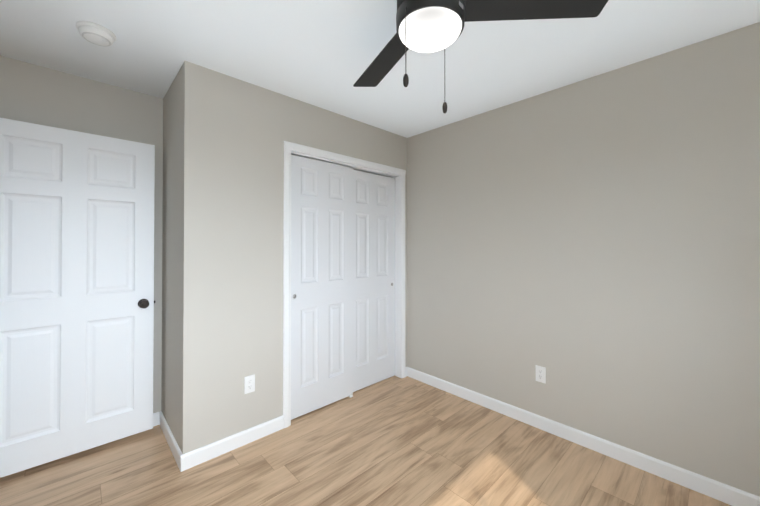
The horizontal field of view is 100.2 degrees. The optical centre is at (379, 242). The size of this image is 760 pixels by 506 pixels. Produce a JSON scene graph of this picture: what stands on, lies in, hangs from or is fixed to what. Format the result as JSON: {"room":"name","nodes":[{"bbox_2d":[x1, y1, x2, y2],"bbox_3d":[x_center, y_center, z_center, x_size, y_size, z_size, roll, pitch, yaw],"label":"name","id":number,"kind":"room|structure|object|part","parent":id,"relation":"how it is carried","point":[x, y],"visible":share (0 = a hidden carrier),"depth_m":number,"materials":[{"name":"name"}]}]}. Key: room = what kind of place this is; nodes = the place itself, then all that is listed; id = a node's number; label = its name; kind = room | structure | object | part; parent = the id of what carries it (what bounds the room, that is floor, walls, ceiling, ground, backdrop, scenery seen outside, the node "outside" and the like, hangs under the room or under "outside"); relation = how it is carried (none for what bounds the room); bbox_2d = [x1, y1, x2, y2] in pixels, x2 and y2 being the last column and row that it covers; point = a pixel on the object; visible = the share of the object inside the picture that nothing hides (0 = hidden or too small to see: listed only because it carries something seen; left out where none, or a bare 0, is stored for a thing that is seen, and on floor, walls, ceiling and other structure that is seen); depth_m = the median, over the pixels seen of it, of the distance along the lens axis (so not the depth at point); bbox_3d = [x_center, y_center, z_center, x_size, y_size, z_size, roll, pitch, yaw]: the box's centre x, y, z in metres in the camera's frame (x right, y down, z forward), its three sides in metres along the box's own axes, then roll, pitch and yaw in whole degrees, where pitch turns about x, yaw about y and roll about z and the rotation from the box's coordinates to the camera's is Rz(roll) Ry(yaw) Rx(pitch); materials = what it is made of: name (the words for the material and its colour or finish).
{"room":"empty bedroom","nodes":[
{"label":"empty bedroom","id":0,"kind":"room"},
{"bbox_2d":[0,56,162,412],"bbox_3d":[-2.071,0.129,2.095,1.040,2.460,0.120,0,-1,-43],"label":"wall","id":1,"kind":"structure","parent":0,"point":[35,94],"depth_m":2.16,"materials":[{"name":"paint"}]},
{"bbox_2d":[0,118,154,477],"bbox_3d":[-1.940,0.308,2.000,0.845,2.028,0.156,0,-1,-43],"label":"door","id":2,"kind":"structure","parent":1,"relation":"in","point":[76,285],"depth_m":1.99,"materials":[{"name":"white paint"}]},
{"bbox_3d":[-1.644,0.425,2.213,0.065,0.065,0.060,0,-1,-43],"label":"knob","id":3,"kind":"part","parent":2,"relation":"part of","materials":[{"name":"brown metal"}]},
{"bbox_2d":[153,412,159,425],"bbox_3d":[-1.982,1.313,2.078,0.894,0.092,0.013,0,-1,-43],"label":"baseboard","id":4,"kind":"structure","parent":1,"relation":"attached to","point":[156,415],"depth_m":2.37,"materials":[{"name":"white"}]},
{"bbox_2d":[161,61,206,453],"bbox_3d":[-1.413,0.130,2.244,0.120,2.460,0.808,0,-1,-43],"label":"wall","id":5,"kind":"structure","parent":0,"point":[183,262],"depth_m":1.97,"materials":[{"name":"paint"}]},
{"bbox_2d":[159,411,182,469],"bbox_3d":[-1.421,1.314,2.144,0.013,0.092,0.688,0,-1,-43],"label":"baseboard","id":6,"kind":"structure","parent":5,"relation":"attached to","point":[172,442],"depth_m":2.10,"materials":[{"name":"white wood"}]},
{"bbox_2d":[205,68,401,445],"bbox_3d":[-0.472,0.134,2.657,1.815,2.460,0.115,0,-1,-43],"label":"wall","id":7,"kind":"structure","parent":0,"point":[246,130],"depth_m":2.18,"materials":[{"name":"paint"}]},
{"bbox_2d":[180,415,283,471],"bbox_3d":[-0.947,1.313,2.110,0.653,0.092,0.013,0,-1,-43],"label":"baseboard","id":8,"kind":"structure","parent":7,"relation":"attached to","point":[193,458],"depth_m":2.07,"materials":[{"name":"white wood"}]},
{"bbox_2d":[244,374,254,393],"bbox_3d":[-0.890,0.966,2.170,0.071,0.117,0.008,0,-1,-43],"label":"electrical outlet","id":9,"kind":"object","parent":7,"relation":"attached to","point":[249,384],"visible":1,"depth_m":2.17,"materials":[{"name":"white plastic"}]},
{"bbox_2d":[283,148,290,427],"bbox_3d":[-0.688,0.331,2.361,0.058,2.060,0.016,0,-1,-43],"label":"trim","id":10,"kind":"structure","parent":7,"relation":"attached to","point":[287,299],"depth_m":2.35,"materials":[{"name":"white wood"}]},
{"bbox_2d":[291,152,398,176],"bbox_3d":[-0.280,-0.690,2.866,1.217,0.008,0.084,0,-1,-43],"label":"track","id":11,"kind":"object","parent":7,"relation":"attached to","point":[352,166],"visible":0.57,"depth_m":2.84,"materials":[{"name":"white metal"}]},
{"bbox_2d":[291,155,352,419],"bbox_3d":[-0.480,0.338,2.642,0.622,2.028,0.034,0,-1,-43],"label":"closet door","id":12,"kind":"structure","parent":11,"relation":"hanging from","point":[322,283],"depth_m":2.61,"materials":[{"name":"white paint"}]},
{"bbox_2d":[353,170,394,391],"bbox_3d":[-0.081,0.345,3.074,0.622,2.028,0.034,0,-1,-43],"label":"closet door","id":13,"kind":"structure","parent":11,"relation":"hanging from","point":[373,278],"depth_m":3.07,"materials":[{"name":"white paint"}]},
{"bbox_2d":[284,141,405,174],"bbox_3d":[-0.225,-0.724,2.808,1.333,0.058,0.016,0,-1,-43],"label":"trim","id":14,"kind":"structure","parent":7,"relation":"attached to","point":[326,154],"depth_m":2.69,"materials":[{"name":"white wood"}]},
{"bbox_2d":[291,150,400,377],"bbox_3d":[-0.270,0.326,2.847,1.257,2.080,0.117,0,-1,-43],"label":"door frame","id":15,"kind":"structure","parent":7,"relation":"attached to","point":[397,276],"depth_m":3.25,"materials":[{"name":"white wood"}]},
{"bbox_2d":[401,175,404,377],"bbox_3d":[0.238,0.339,3.237,0.058,2.060,0.016,0,-1,-43],"label":"trim","id":16,"kind":"structure","parent":7,"relation":"attached to","point":[402,276],"depth_m":3.23,"materials":[{"name":"white wood"}]},
{"bbox_2d":[0,375,731,505],"bbox_3d":[-0.459,1.390,1.071,4.350,0.080,3.808,0,-1,-43],"label":"floor","id":17,"kind":"structure","parent":0,"point":[394,440],"depth_m":1.90,"materials":[{"name":"brown wood"}]},
{"bbox_2d":[0,0,759,137],"bbox_3d":[-0.459,-1.149,1.093,4.350,0.080,3.808,0,-1,-43],"label":"ceiling","id":18,"kind":"structure","parent":0,"point":[323,54],"depth_m":1.79,"materials":[{"name":"white paint"}]},
{"bbox_2d":[76,21,116,46],"bbox_3d":[-1.480,-1.080,1.660,0.160,0.049,0.160,0,-1,-43],"label":"smoke detector","id":19,"kind":"object","parent":18,"relation":"attached to","point":[95,33],"visible":1,"depth_m":1.63,"materials":[{"name":"white plastic"}]},
{"bbox_2d":[353,0,607,113],"bbox_3d":[0.094,-0.828,1.221,1.152,0.560,1.184,0,-1,-43],"label":"ceiling fan","id":20,"kind":"object","parent":18,"relation":"hanging from","point":[426,26],"visible":1,"depth_m":1.22,"materials":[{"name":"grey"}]},
{"label":"blade","id":21,"kind":"part","parent":20,"relation":"part of","materials":[{"name":"black wood"}]},
{"bbox_3d":[0.194,-0.997,1.239,0.257,0.223,0.257,0,-1,-43],"label":"motor","id":22,"kind":"part","parent":20,"relation":"part of","materials":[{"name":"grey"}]},
{"bbox_3d":[0.569,-0.910,1.208,0.572,0.006,0.146,0,-13,5],"label":"blade","id":23,"kind":"part","parent":20,"relation":"part of","materials":[{"name":"black wood"}]},
{"bbox_2d":[402,136,406,366],"bbox_3d":[0.214,0.139,3.306,0.075,2.460,0.115,0,-1,-43],"label":"wall","id":24,"kind":"structure","parent":0,"point":[404,153],"depth_m":3.28,"materials":[{"name":"paint"}]},
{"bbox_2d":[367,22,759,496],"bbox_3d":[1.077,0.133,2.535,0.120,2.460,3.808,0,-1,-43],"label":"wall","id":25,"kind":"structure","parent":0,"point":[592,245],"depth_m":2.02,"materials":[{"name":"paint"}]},
{"bbox_2d":[535,365,545,383],"bbox_3d":[1.177,0.963,2.329,0.008,0.117,0.071,0,-1,-43],"label":"electrical outlet","id":26,"kind":"object","parent":25,"relation":"attached to","point":[540,373],"visible":1,"depth_m":2.33,"materials":[{"name":"white plastic"}]},
{"bbox_2d":[407,367,759,505],"bbox_3d":[1.266,1.314,2.229,0.013,0.092,2.880,0,-1,-43],"label":"baseboard","id":27,"kind":"structure","parent":25,"relation":"attached to","point":[720,491],"depth_m":2.02,"materials":[{"name":"white wood"}]}
]}

